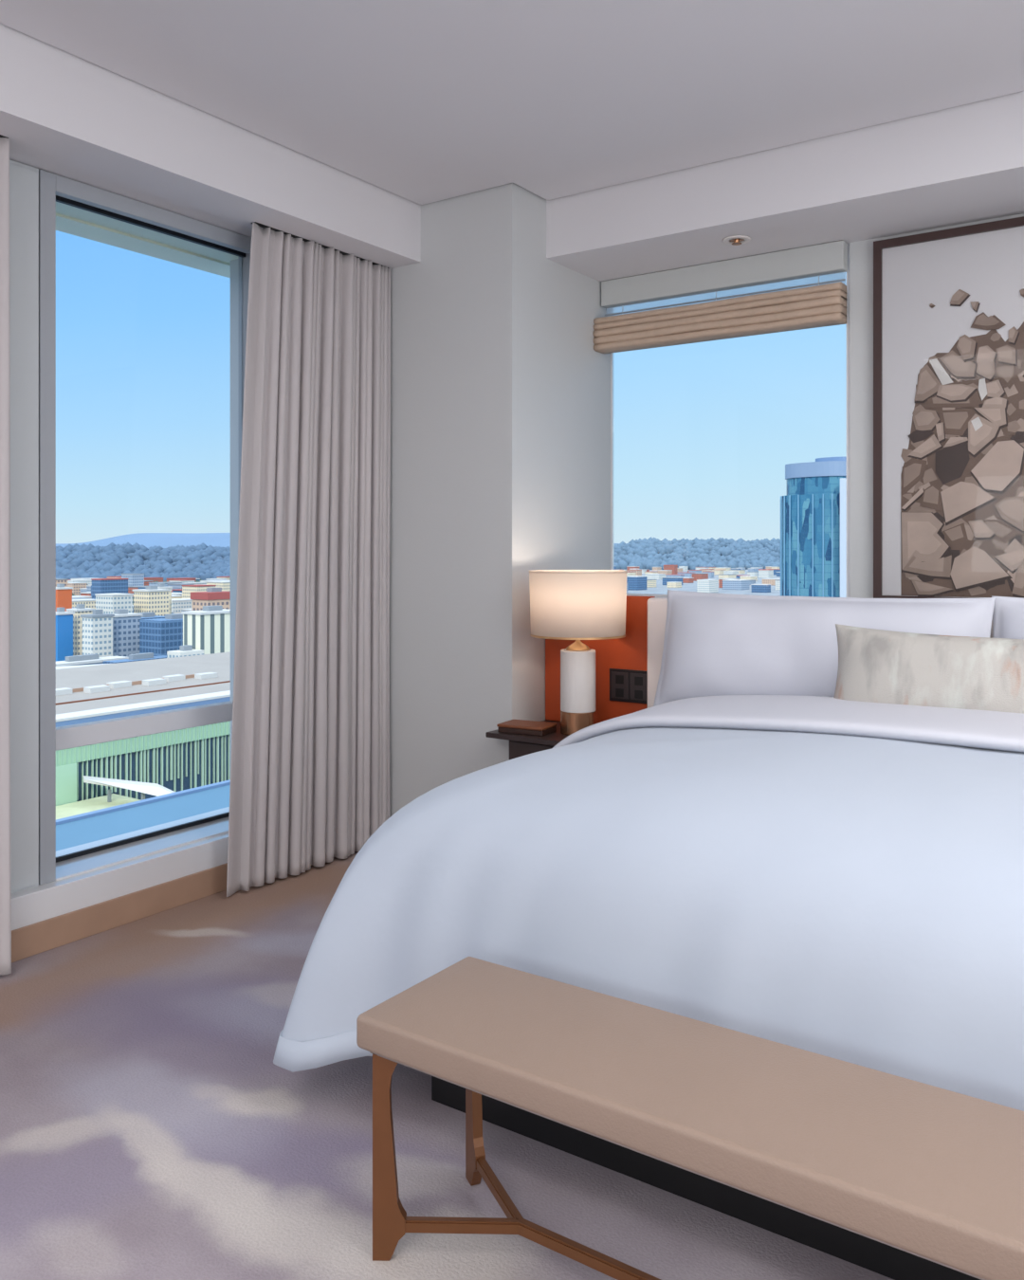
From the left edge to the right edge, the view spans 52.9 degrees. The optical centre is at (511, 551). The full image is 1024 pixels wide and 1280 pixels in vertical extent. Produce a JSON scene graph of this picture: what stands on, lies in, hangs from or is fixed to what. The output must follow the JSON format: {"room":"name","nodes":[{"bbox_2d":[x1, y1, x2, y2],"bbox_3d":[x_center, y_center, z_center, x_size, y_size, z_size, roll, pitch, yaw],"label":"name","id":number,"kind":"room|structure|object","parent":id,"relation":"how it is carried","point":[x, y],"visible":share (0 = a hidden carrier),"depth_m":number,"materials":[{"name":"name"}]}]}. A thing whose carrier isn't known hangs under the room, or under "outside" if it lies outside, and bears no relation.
{"room":"hotel room","nodes":[
{"label":"hotel room","id":0,"kind":"room"},
{"bbox_2d":[9,159,238,893],"bbox_3d":[-2.574,-0.078,1.982,0.312,2.277,6.340,0,0,35],"label":"window frame","id":1,"kind":"structure","parent":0,"point":[24,179],"depth_m":3.23,"materials":[{"name":"grey paint"}]},
{"bbox_2d":[11,862,227,962],"bbox_3d":[-2.401,1.202,1.863,0.012,0.095,6.340,0,0,35],"label":"baseboard","id":2,"kind":"structure","parent":1,"relation":"attached to","point":[28,941],"depth_m":3.42,"materials":[{"name":"brown wood"}]},
{"bbox_2d":[11,806,229,930],"bbox_3d":[-2.554,1.155,1.968,0.360,0.190,6.340,0,0,35],"label":"sill","id":3,"kind":"structure","parent":1,"relation":"attached to","point":[40,903],"depth_m":3.48,"materials":[{"name":"white paint"}]},
{"bbox_2d":[38,169,251,884],"bbox_3d":[-1.411,-0.244,3.830,0.497,2.612,1.517,0,0,35],"label":"window","id":4,"kind":"structure","parent":1,"relation":"in","point":[69,206],"depth_m":3.53,"materials":[{"name":"silver metal"}]},
{"bbox_2d":[0,850,894,1279],"bbox_3d":[-0.050,1.310,0.764,5.850,0.120,7.400,0,0,35],"label":"floor","id":5,"kind":"structure","parent":0,"point":[151,1129],"depth_m":2.15,"materials":[{"name":"carpet"}]},
{"bbox_2d":[485,719,567,759],"bbox_3d":[0.227,0.973,3.970,0.535,0.555,0.383,0,0,35],"label":"nightstand","id":6,"kind":"object","parent":5,"relation":"on","point":[520,745],"visible":0.12,"depth_m":3.90,"materials":[{"name":"brown wood"}]},
{"bbox_2d":[496,719,557,736],"bbox_3d":[0.059,0.678,3.968,0.208,0.032,0.150,0,0,35],"label":"box","id":7,"kind":"object","parent":6,"relation":"on","point":[513,726],"visible":1,"depth_m":3.93,"materials":[{"name":"brown leather"}]},
{"bbox_2d":[529,569,627,735],"bbox_3d":[0.253,0.383,3.942,0.377,0.622,0.377,0,0,35],"label":"table lamp","id":8,"kind":"object","parent":6,"relation":"on","point":[577,605],"visible":0.97,"depth_m":3.81,"materials":[{"name":"white fabric"}]},
{"bbox_2d":[273,597,1023,1279],"bbox_3d":[1.049,0.713,2.428,2.584,1.075,1.988,0,0,35],"label":"bed","id":9,"kind":"object","parent":5,"relation":"on","point":[843,880],"visible":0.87,"depth_m":2.06,"materials":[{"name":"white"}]},
{"bbox_2d":[281,727,1023,1111],"bbox_3d":[1.017,0.809,2.382,2.572,0.704,1.875,0,0,35],"label":"duvet","id":10,"kind":"object","parent":9,"relation":"on","point":[848,894],"depth_m":2.04,"materials":[{"name":"white fabric"}]},
{"bbox_2d":[653,589,995,706],"bbox_3d":[0.978,0.350,3.369,1.090,0.488,0.347,0,0,35],"label":"bed pillow","id":11,"kind":"object","parent":9,"relation":"on","point":[715,644],"visible":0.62,"depth_m":3.35,"materials":[{"name":"white fabric"}]},
{"bbox_2d":[833,623,1023,713],"bbox_3d":[1.334,0.365,2.796,0.940,0.345,0.250,0,0,35],"label":"lumbar cushion","id":12,"kind":"object","parent":9,"relation":"on","point":[875,666],"visible":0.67,"depth_m":2.85,"materials":[{"name":"beige fabric"}]},
{"bbox_2d":[991,595,1023,639],"bbox_3d":[1.890,0.347,2.793,1.100,0.488,0.349,0,0,35],"label":"bed pillow","id":13,"kind":"object","parent":9,"relation":"on","point":[1008,615],"visible":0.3,"depth_m":3.09,"materials":[{"name":"white fabric"}]},
{"bbox_2d":[356,956,1023,1279],"bbox_3d":[0.483,1.034,1.495,1.622,0.432,0.334,0,0,35],"label":"bench","id":14,"kind":"object","parent":5,"relation":"on","point":[931,1173],"visible":1,"depth_m":1.57,"materials":[{"name":"beige leather"}]},
{"bbox_2d":[389,182,611,817],"bbox_3d":[-0.217,-0.125,4.708,1.096,2.750,0.825,0,0,35],"label":"wall","id":15,"kind":"structure","parent":0,"point":[501,391],"depth_m":4.24,"materials":[{"name":"grey paint"}]},
{"bbox_2d":[0,0,1023,204],"bbox_3d":[-0.050,-1.550,0.764,5.850,0.200,7.400,0,0,35],"label":"ceiling","id":16,"kind":"structure","parent":0,"point":[418,101],"depth_m":3.12,"materials":[{"name":"white paint"}]},
{"bbox_2d":[0,23,420,268],"bbox_3d":[-2.443,-1.358,1.892,0.630,0.283,6.340,0,0,35],"label":"soffit","id":17,"kind":"structure","parent":16,"relation":"attached to","point":[64,114],"depth_m":3.37,"materials":[{"name":"white paint"}]},
{"bbox_2d":[0,134,11,975],"bbox_3d":[-1.631,0.009,2.815,0.059,2.458,0.522,0,0,35],"label":"curtain","id":18,"kind":"object","parent":17,"relation":"hanging from","point":[5,318],"visible":1,"depth_m":3.01,"materials":[{"name":"grey fabric"}]},
{"bbox_2d":[226,221,390,896],"bbox_3d":[-0.779,0.009,4.049,0.064,2.458,0.870,0,0,35],"label":"curtain","id":19,"kind":"object","parent":17,"relation":"hanging from","point":[310,757],"visible":0.99,"depth_m":4.01,"materials":[{"name":"grey fabric"}]},
{"bbox_2d":[546,91,1023,281],"bbox_3d":[2.239,-1.358,3.248,4.604,0.283,0.710,0,0,35],"label":"soffit","id":20,"kind":"structure","parent":16,"relation":"attached to","point":[961,164],"depth_m":3.73,"materials":[{"name":"white paint"}]},
{"bbox_2d":[722,235,750,245],"bbox_3d":[0.874,-1.206,3.999,0.110,0.020,0.110,0,0,35],"label":"sprinkler","id":21,"kind":"object","parent":20,"relation":"attached to","point":[735,240],"visible":1,"depth_m":3.99,"materials":[{"name":"white metal"}]},
{"bbox_2d":[849,213,1023,598],"bbox_3d":[2.804,-0.508,3.101,3.506,1.417,0.110,0,0,35],"label":"wall","id":22,"kind":"structure","parent":0,"point":[861,252],"depth_m":4.03,"materials":[{"name":"grey paint"}]},
{"bbox_2d":[611,243,849,597],"bbox_3d":[0.912,-0.508,4.413,1.098,1.417,0.100,0,0,35],"label":"window","id":23,"kind":"structure","parent":22,"relation":"in","point":[848,271],"depth_m":4.07,"materials":[{"name":"white paint"}]},
{"bbox_2d":[593,240,847,353],"bbox_3d":[0.842,-1.054,4.312,1.092,0.322,0.115,0,0,35],"label":"blind","id":24,"kind":"object","parent":23,"relation":"attached to","point":[822,305],"visible":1,"depth_m":4.25,"materials":[{"name":"beige"}]},
{"bbox_2d":[873,216,1023,598],"bbox_3d":[1.881,-0.498,3.643,1.168,1.392,0.038,0,0,35],"label":"framed picture","id":25,"kind":"object","parent":22,"relation":"attached to","point":[948,304],"visible":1,"depth_m":3.81,"materials":[{"name":"white paper"}]},
{"bbox_2d":[900,288,1023,598],"bbox_3d":[1.878,-0.397,3.632,0.973,1.145,0.007,0,0,35],"label":"print","id":26,"kind":"object","parent":25,"relation":"attached to","point":[962,349],"depth_m":3.78},
{"bbox_3d":[2.207,0.725,3.203,4.604,1.050,0.600,0,0,35],"label":"wall ledge","id":27,"kind":"object","parent":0,"visible":0},
{"bbox_2d":[545,595,655,723],"bbox_3d":[0.345,0.433,4.112,0.498,0.522,0.017,0,0,35],"label":"headboard","id":28,"kind":"object","parent":27,"relation":"attached to","point":[630,651],"visible":0.42,"depth_m":4.07,"materials":[{"name":"orange leather"}]},
{"bbox_2d":[609,668,647,704],"bbox_3d":[0.459,0.524,4.016,0.180,0.128,0.011,0,0,35],"label":"power outlet","id":29,"kind":"object","parent":28,"relation":"attached to","point":[628,685],"visible":0.87,"depth_m":4.01,"materials":[{"name":"black plastic"}]},
{"bbox_2d":[615,688,623,697],"bbox_3d":[0.422,0.553,4.035,0.036,0.034,0.001,0,0,35],"label":"socket","id":30,"kind":"object","parent":29,"relation":"attached to","point":[619,692],"depth_m":4.03,"materials":[{"name":"black plastic"}]},
{"bbox_2d":[615,675,623,684],"bbox_3d":[0.422,0.501,4.035,0.036,0.034,0.001,0,0,35],"label":"socket","id":31,"kind":"object","parent":29,"relation":"attached to","point":[619,679],"depth_m":4.03,"materials":[{"name":"black plastic"}]},
{"bbox_2d":[634,689,642,698],"bbox_3d":[0.491,0.553,3.988,0.036,0.034,0.001,0,0,35],"label":"socket","id":32,"kind":"object","parent":29,"relation":"attached to","point":[638,693],"depth_m":3.99,"materials":[{"name":"black plastic"}]},
{"bbox_2d":[634,676,642,685],"bbox_3d":[0.491,0.501,3.988,0.036,0.034,0.001,0,0,35],"label":"socket","id":33,"kind":"object","parent":29,"relation":"attached to","point":[638,680],"depth_m":3.99,"materials":[{"name":"black plastic"}]},
{"label":"outside","id":34,"kind":"structure","parent":0,"visible":0},
{"bbox_2d":[627,569,780,595],"bbox_3d":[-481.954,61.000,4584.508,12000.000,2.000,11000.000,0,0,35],"label":"ground","id":35,"kind":"structure","parent":34,"point":[660,588],"depth_m":1648.19,"materials":[{"name":"white"}]},
{"bbox_2d":[55,578,68,586],"bbox_3d":[-412.797,41.966,915.693,19.715,36.068,25.822,0,0,35],"label":"building","id":36,"kind":"structure","parent":35,"relation":"on","point":[58,580],"depth_m":916.23,"materials":[{"name":"grey"}]},
{"bbox_2d":[55,584,73,611],"bbox_3d":[-302.709,40.700,690.000,11.200,38.600,11.200,0,0,35],"label":"building","id":37,"kind":"structure","parent":35,"relation":"on","point":[64,594],"depth_m":687.07,"materials":[{"name":"orange"}]},
{"bbox_2d":[55,607,74,661],"bbox_3d":[-245.677,45.200,560.000,10.200,29.600,10.200,0,0,35],"label":"building","id":38,"kind":"structure","parent":35,"relation":"on","point":[64,619],"depth_m":557.22,"materials":[{"name":"blue glass"}]},
{"bbox_2d":[67,582,87,595],"bbox_3d":[-528.995,48.439,1244.100,23.088,23.123,18.807,0,0,35],"label":"building","id":39,"kind":"structure","parent":35,"relation":"on","point":[76,590],"depth_m":1234.73,"materials":[{"name":"grey"}]},
{"bbox_2d":[67,579,91,585],"bbox_3d":[-685.771,52.454,1632.553,23.316,15.091,40.765,0,0,35],"label":"building","id":40,"kind":"structure","parent":35,"relation":"on","point":[88,581],"depth_m":1625.41,"materials":[{"name":"grey"}]},
{"bbox_2d":[66,603,94,656],"bbox_3d":[-241.129,44.700,575.000,10.200,30.600,11.200,0,0,35],"label":"building","id":41,"kind":"structure","parent":35,"relation":"on","point":[81,609],"depth_m":569.88,"materials":[{"name":"grey concrete"}]},
{"bbox_2d":[55,663,107,669],"bbox_3d":[-189.055,55.500,457.500,31.754,9.000,49.015,0,0,35],"label":"elevated roadway","id":42,"kind":"structure","parent":35,"relation":"on","point":[64,667],"depth_m":459.25,"materials":[{"name":"grey concrete"}]},
{"bbox_2d":[72,599,95,609],"bbox_3d":[-329.090,48.278,785.568,14.717,23.445,25.713,0,0,35],"label":"building","id":43,"kind":"structure","parent":35,"relation":"on","point":[89,603],"depth_m":782.93,"materials":[{"name":"grey"}]},
{"bbox_2d":[55,654,128,666],"bbox_3d":[-209.677,55.200,500.000,11.200,9.600,47.200,0,0,35],"label":"building","id":44,"kind":"structure","parent":35,"relation":"on","point":[86,659],"depth_m":499.37,"materials":[{"name":"grey"}]},
{"bbox_2d":[65,654,98,661],"bbox_3d":[-209.353,51.600,501.174,3.200,2.400,16.100,0,0,35],"label":"rooftop unit","id":45,"kind":"object","parent":44,"relation":"on","point":[85,657],"depth_m":499.37,"materials":[{"name":"grey"}]},
{"bbox_2d":[80,609,114,657],"bbox_3d":[-217.493,45.200,540.000,10.200,29.600,13.200,0,0,35],"label":"apartment block","id":46,"kind":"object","parent":35,"relation":"on","point":[97,627],"visible":0.88,"depth_m":536.39,"materials":[{"name":"grey concrete"}]},
{"bbox_2d":[55,793,141,819],"bbox_3d":[-79.769,56.450,205.672,34.900,6.900,24.000,0,0,35],"label":"forecourt","id":47,"kind":"structure","parent":35,"relation":"on","point":[100,802],"depth_m":214.98,"materials":[{"name":"beige concrete"}]},
{"bbox_2d":[82,775,175,802],"bbox_3d":[-77.583,50.225,214.916,26.200,5.450,13.300,0,0,35],"label":"entrance canopy","id":48,"kind":"object","parent":47,"relation":"on","point":[155,789],"visible":0.75,"depth_m":215.09,"materials":[{"name":"grey"}]},
{"bbox_2d":[91,578,128,599],"bbox_3d":[-349.627,41.561,894.690,13.626,36.878,27.258,0,0,35],"label":"building","id":49,"kind":"structure","parent":35,"relation":"on","point":[99,585],"depth_m":886.96,"materials":[{"name":"blue glass"}]},
{"bbox_2d":[94,592,133,613],"bbox_3d":[-254.023,43.404,657.311,18.595,33.191,15.209,0,0,35],"label":"building","id":50,"kind":"structure","parent":35,"relation":"on","point":[107,602],"depth_m":651.46,"materials":[{"name":"grey"}]},
{"bbox_2d":[112,608,142,657],"bbox_3d":[-212.645,45.700,560.000,13.200,28.600,17.200,0,0,35],"label":"apartment block","id":51,"kind":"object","parent":35,"relation":"on","point":[125,624],"visible":0.71,"depth_m":555.86,"materials":[{"name":"grey"}]},
{"bbox_2d":[114,608,127,614],"bbox_3d":[-212.813,32.600,560.602,3.840,2.400,5.600,0,0,35],"label":"rooftop unit","id":52,"kind":"object","parent":51,"relation":"on","point":[117,612],"depth_m":559.13,"materials":[{"name":"grey"}]},
{"bbox_2d":[121,573,144,585],"bbox_3d":[-432.728,42.485,1173.192,21.471,35.031,15.231,0,0,35],"label":"building","id":53,"kind":"structure","parent":35,"relation":"on","point":[135,579],"depth_m":1165.89,"materials":[{"name":"grey"}]},
{"bbox_2d":[128,585,138,596],"bbox_3d":[-410.474,48.969,1136.829,22.984,22.062,16.428,0,0,35],"label":"brick building","id":54,"kind":"structure","parent":35,"relation":"on","point":[130,588],"depth_m":1132.50,"materials":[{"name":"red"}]},
{"bbox_2d":[102,652,166,663],"bbox_3d":[-180.645,54.800,500.000,10.000,10.400,34.000,0,0,35],"label":"building","id":55,"kind":"structure","parent":35,"relation":"on","point":[149,655],"depth_m":497.06,"materials":[{"name":"grey"}]},
{"bbox_2d":[128,652,153,659],"bbox_3d":[-180.492,50.800,500.927,3.200,2.400,11.900,0,0,35],"label":"rooftop unit","id":56,"kind":"object","parent":55,"relation":"on","point":[148,655],"depth_m":499.24,"materials":[{"name":"grey"}]},
{"bbox_2d":[55,779,230,851],"bbox_3d":[-1.653,41.275,74.033,74.800,37.450,100.000,0,0,35],"label":"roof","id":57,"kind":"structure","parent":35,"relation":"on","point":[78,830],"depth_m":88.83,"materials":[{"name":"metal"}]},
{"bbox_2d":[55,651,230,805],"bbox_3d":[-113.241,45.550,266.424,89.000,22.900,270.000,0,0,35],"label":"building","id":58,"kind":"structure","parent":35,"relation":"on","point":[181,759],"depth_m":244.32,"materials":[{"name":"grey"}]},
{"bbox_2d":[137,612,164,619],"bbox_3d":[-208.120,47.300,585.000,18.000,25.400,22.000,0,0,35],"label":"office block","id":59,"kind":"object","parent":35,"relation":"on","point":[145,615],"visible":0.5,"depth_m":582.75,"materials":[{"name":"grey"}]},
{"bbox_2d":[137,612,154,617],"bbox_3d":[-208.400,35.800,585.862,5.760,2.400,7.700,0,0,35],"label":"rooftop unit","id":60,"kind":"object","parent":59,"relation":"on","point":[144,614],"depth_m":583.60,"materials":[{"name":"grey"}]},
{"bbox_2d":[132,585,170,616],"bbox_3d":[-238.156,41.200,680.000,17.200,37.600,17.200,0,0,35],"label":"tower","id":61,"kind":"structure","parent":35,"relation":"on","point":[150,599],"depth_m":674.76,"materials":[{"name":"grey"}]},
{"bbox_2d":[144,577,163,582],"bbox_3d":[-629.402,52.409,1790.722,19.140,15.183,38.640,0,0,35],"label":"brick building","id":62,"kind":"structure","parent":35,"relation":"on","point":[159,579],"depth_m":1787.78,"materials":[{"name":"red brick"}]},
{"bbox_2d":[139,613,182,656],"bbox_3d":[-180.567,46.800,555.000,18.000,26.400,34.000,0,0,35],"label":"office block","id":63,"kind":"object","parent":35,"relation":"on","point":[158,636],"visible":0.5,"depth_m":541.53,"materials":[{"name":"blue glass"}]},
{"bbox_2d":[164,613,182,619],"bbox_3d":[-180.677,34.800,556.109,5.760,2.400,11.900,0,0,35],"label":"rooftop unit","id":64,"kind":"object","parent":63,"relation":"on","point":[174,615],"depth_m":552.21,"materials":[{"name":"grey metal"}]},
{"bbox_2d":[157,583,172,614],"bbox_3d":[-238.709,40.700,700.000,10.200,38.600,11.200,0,0,35],"label":"tower","id":65,"kind":"structure","parent":35,"relation":"on","point":[159,585],"depth_m":700.62,"materials":[{"name":"grey"}]},
{"bbox_2d":[148,582,182,586],"bbox_3d":[-479.016,51.034,1422.330,27.786,17.933,33.816,0,0,35],"label":"building","id":66,"kind":"structure","parent":35,"relation":"on","point":[150,583],"depth_m":1410.11,"materials":[{"name":"grey"}]},
{"bbox_2d":[167,583,194,590],"bbox_3d":[-373.690,47.972,1161.240,24.399,24.057,17.707,0,0,35],"label":"building","id":67,"kind":"structure","parent":35,"relation":"on","point":[174,586],"depth_m":1154.84,"materials":[{"name":"grey"}]},
{"bbox_2d":[168,579,194,583],"bbox_3d":[-521.248,52.039,1624.521,30.843,15.922,25.348,0,0,35],"label":"building","id":68,"kind":"structure","parent":35,"relation":"on","point":[171,580],"depth_m":1619.07,"materials":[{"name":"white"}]},
{"bbox_2d":[166,577,196,582],"bbox_3d":[-548.047,51.704,1704.562,22.337,16.593,41.611,0,0,35],"label":"brick building","id":69,"kind":"structure","parent":35,"relation":"on","point":[168,580],"depth_m":1702.17,"materials":[{"name":"red brick"}]},
{"bbox_2d":[171,598,192,613],"bbox_3d":[-271.048,49.240,836.229,22.552,21.520,28.330,0,0,35],"label":"building","id":70,"kind":"structure","parent":35,"relation":"on","point":[177,604],"depth_m":825.53,"materials":[{"name":"grey"}]},
{"bbox_2d":[166,644,203,658],"bbox_3d":[-158.525,52.800,500.000,10.000,14.400,14.000,0,0,35],"label":"building","id":71,"kind":"structure","parent":35,"relation":"on","point":[184,650],"depth_m":497.78,"materials":[{"name":"grey concrete"}]},
{"bbox_2d":[179,644,192,651],"bbox_3d":[-158.656,46.800,500.515,3.200,2.400,4.900,0,0,35],"label":"rooftop unit","id":72,"kind":"object","parent":71,"relation":"on","point":[187,648],"depth_m":499.00,"materials":[{"name":"grey metal"}]},
{"bbox_2d":[182,584,216,598],"bbox_3d":[-274.848,44.547,902.669,20.852,30.907,19.882,0,0,35],"label":"building","id":73,"kind":"structure","parent":35,"relation":"on","point":[187,590],"depth_m":895.88,"materials":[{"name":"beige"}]},
{"bbox_2d":[181,605,230,654],"bbox_3d":[-151.447,43.700,520.000,15.200,32.600,26.200,0,0,35],"label":"apartment block","id":74,"kind":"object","parent":35,"relation":"on","point":[208,630],"visible":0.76,"depth_m":511.71,"materials":[{"name":"grey concrete"}]},
{"bbox_2d":[202,605,222,611],"bbox_3d":[-151.553,28.600,520.832,4.480,2.400,8.750,0,0,35],"label":"rooftop unit","id":75,"kind":"object","parent":74,"relation":"on","point":[205,608],"depth_m":518.12,"materials":[{"name":"grey"}]},
{"bbox_2d":[190,587,230,610],"bbox_3d":[-170.746,40.300,590.000,15.200,39.400,21.200,0,0,35],"label":"roofed building","id":76,"kind":"structure","parent":35,"relation":"on","point":[213,596],"depth_m":583.53,"materials":[{"name":"red"}]},
{"bbox_2d":[206,587,221,592],"bbox_3d":[-170.923,21.800,590.730,4.480,2.400,7.000,0,0,35],"label":"rooftop unit","id":77,"kind":"object","parent":76,"relation":"on","point":[209,590],"depth_m":588.25,"materials":[{"name":"grey"}]},
{"bbox_2d":[206,580,230,591],"bbox_3d":[-282.795,44.572,1020.384,24.258,30.857,30.404,0,0,35],"label":"building","id":78,"kind":"structure","parent":35,"relation":"on","point":[225,585],"depth_m":1005.79,"materials":[{"name":"grey concrete"}]},
{"bbox_2d":[626,575,646,590],"bbox_3d":[193.290,49.119,1619.710,27.081,21.762,33.412,0,0,35],"label":"building","id":79,"kind":"structure","parent":35,"relation":"on","point":[634,582],"depth_m":1606.08,"materials":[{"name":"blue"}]},
{"bbox_2d":[646,579,656,587],"bbox_3d":[228.396,53.177,1734.345,17.116,13.645,33.611,0,0,35],"label":"building","id":80,"kind":"structure","parent":35,"relation":"on","point":[650,583],"depth_m":1726.86,"materials":[{"name":"grey concrete"}]},
{"bbox_2d":[644,573,665,579],"bbox_3d":[313.192,54.258,2248.856,34.206,11.484,34.621,0,0,35],"label":"building","id":81,"kind":"structure","parent":35,"relation":"on","point":[649,576],"depth_m":2235.82,"materials":[{"name":"grey"}]},
{"bbox_2d":[657,569,672,574],"bbox_3d":[372.485,52.470,2509.038,25.506,15.060,28.083,0,0,35],"label":"building","id":82,"kind":"structure","parent":35,"relation":"on","point":[667,572],"depth_m":2500.33,"materials":[{"name":"grey"}]},
{"bbox_2d":[663,565,677,574],"bbox_3d":[427.576,47.572,2773.949,33.047,24.857,18.883,0,0,35],"label":"brick building","id":83,"kind":"structure","parent":35,"relation":"on","point":[674,568],"depth_m":2764.91,"materials":[{"name":"red brick"}]},
{"bbox_2d":[662,577,683,585],"bbox_3d":[290.089,53.198,1856.388,31.317,13.604,20.932,0,0,35],"label":"building","id":84,"kind":"structure","parent":35,"relation":"on","point":[666,580],"depth_m":1849.94,"materials":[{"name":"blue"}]},
{"bbox_2d":[667,581,681,587],"bbox_3d":[270.962,54.972,1715.965,16.865,10.055,22.372,0,0,35],"label":"building","id":85,"kind":"structure","parent":35,"relation":"on","point":[671,584],"depth_m":1708.83,"materials":[{"name":"grey concrete"}]},
{"bbox_2d":[665,574,684,577],"bbox_3d":[336.788,53.296,2124.266,34.048,13.407,18.089,0,0,35],"label":"building","id":86,"kind":"structure","parent":35,"relation":"on","point":[667,576],"depth_m":2116.83,"materials":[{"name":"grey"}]},
{"bbox_2d":[677,572,694,577],"bbox_3d":[401.130,53.714,2364.556,33.974,12.573,24.645,0,0,35],"label":"building","id":87,"kind":"structure","parent":35,"relation":"on","point":[686,575],"depth_m":2351.14,"materials":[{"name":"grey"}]},
{"bbox_2d":[682,577,694,583],"bbox_3d":[334.350,54.882,1993.672,28.661,10.236,21.530,0,0,35],"label":"brick building","id":88,"kind":"structure","parent":35,"relation":"on","point":[685,579],"depth_m":1981.79,"materials":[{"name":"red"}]},
{"bbox_2d":[692,572,708,581],"bbox_3d":[390.361,52.226,2136.946,23.003,15.547,32.043,0,0,35],"label":"brick building","id":89,"kind":"structure","parent":35,"relation":"on","point":[697,576],"depth_m":2126.67,"materials":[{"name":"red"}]},
{"bbox_2d":[696,579,718,592],"bbox_3d":[287.965,50.344,1513.974,19.422,19.312,33.748,0,0,35],"label":"building","id":90,"kind":"structure","parent":35,"relation":"on","point":[703,585],"depth_m":1502.16,"materials":[{"name":"grey"}]},
{"bbox_2d":[718,573,736,578],"bbox_3d":[417.602,51.718,1993.269,21.031,16.564,38.111,0,0,35],"label":"building","id":91,"kind":"structure","parent":35,"relation":"on","point":[725,576],"depth_m":1980.82,"materials":[{"name":"grey"}]},
{"bbox_2d":[718,578,739,587],"bbox_3d":[361.775,52.149,1712.518,24.072,15.702,31.134,0,0,35],"label":"brick building","id":92,"kind":"structure","parent":35,"relation":"on","point":[720,579],"depth_m":1704.66,"materials":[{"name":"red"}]},
{"bbox_2d":[723,570,739,575],"bbox_3d":[539.970,53.753,2532.770,25.583,12.495,36.576,0,0,35],"label":"building","id":93,"kind":"structure","parent":35,"relation":"on","point":[724,572],"depth_m":2520.56,"materials":[{"name":"grey"}]},
{"bbox_2d":[722,579,749,589],"bbox_3d":[355.548,52.143,1632.394,32.166,15.714,34.041,0,0,35],"label":"building","id":94,"kind":"structure","parent":35,"relation":"on","point":[727,584],"depth_m":1620.65,"materials":[{"name":"grey"}]},
{"bbox_2d":[739,575,757,581],"bbox_3d":[488.058,54.806,2120.869,24.330,10.388,34.784,0,0,35],"label":"building","id":95,"kind":"structure","parent":35,"relation":"on","point":[741,576],"depth_m":2111.15,"materials":[{"name":"grey"}]},
{"bbox_2d":[750,584,770,592],"bbox_3d":[367.705,53.882,1517.853,23.477,12.236,18.687,0,0,35],"label":"building","id":96,"kind":"structure","parent":35,"relation":"on","point":[756,588],"depth_m":1510.25,"materials":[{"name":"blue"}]},
{"bbox_2d":[758,569,773,578],"bbox_3d":[585.474,50.595,2371.084,24.120,18.809,34.140,0,0,35],"label":"building","id":97,"kind":"structure","parent":35,"relation":"on","point":[762,574],"depth_m":2358.04,"materials":[{"name":"white"}]},
{"bbox_2d":[761,578,780,585],"bbox_3d":[472.297,54.018,1854.849,32.092,11.965,36.566,0,0,35],"label":"building","id":98,"kind":"structure","parent":35,"relation":"on","point":[772,581],"depth_m":1840.93,"materials":[{"name":"grey concrete"}]},
{"bbox_2d":[775,579,780,590],"bbox_3d":[427.697,51.829,1612.678,17.322,16.343,39.191,0,0,35],"label":"building","id":99,"kind":"structure","parent":35,"relation":"on","point":[777,581],"depth_m":1599.04,"materials":[{"name":"grey"}]},
{"bbox_2d":[780,456,846,597],"bbox_3d":[135.055,9.700,448.576,35.519,100.600,35.222,0,0,35],"label":"glass tower","id":100,"kind":"structure","parent":35,"relation":"on","point":[813,508],"depth_m":436.51,"materials":[{"name":"blue glass"}]},
{"bbox_3d":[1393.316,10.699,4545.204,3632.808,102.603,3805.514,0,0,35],"label":"hill","id":101,"kind":"object","parent":35,"relation":"on","visible":0},
{"bbox_2d":[613,536,780,569],"bbox_3d":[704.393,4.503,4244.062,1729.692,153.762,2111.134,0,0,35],"label":"woodland","id":102,"kind":"object","parent":101,"relation":"on","point":[649,553],"visible":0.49,"depth_m":4008.22,"materials":[{"name":"blue plant"}]},
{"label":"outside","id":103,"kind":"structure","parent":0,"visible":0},
{"bbox_2d":[55,532,617,548],"bbox_3d":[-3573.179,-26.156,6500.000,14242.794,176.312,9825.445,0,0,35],"label":"hill","id":104,"kind":"structure","parent":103,"point":[148,539],"depth_m":5910.76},
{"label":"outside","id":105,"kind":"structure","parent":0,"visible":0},
{"bbox_3d":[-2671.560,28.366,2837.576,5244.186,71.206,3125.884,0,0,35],"label":"hill","id":106,"kind":"object","parent":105,"visible":0},
{"bbox_2d":[55,542,230,581],"bbox_3d":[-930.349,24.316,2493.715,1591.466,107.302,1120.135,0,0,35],"label":"woodland","id":107,"kind":"object","parent":106,"relation":"on","point":[202,561],"visible":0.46,"depth_m":2312.43,"materials":[{"name":"blue plant"}]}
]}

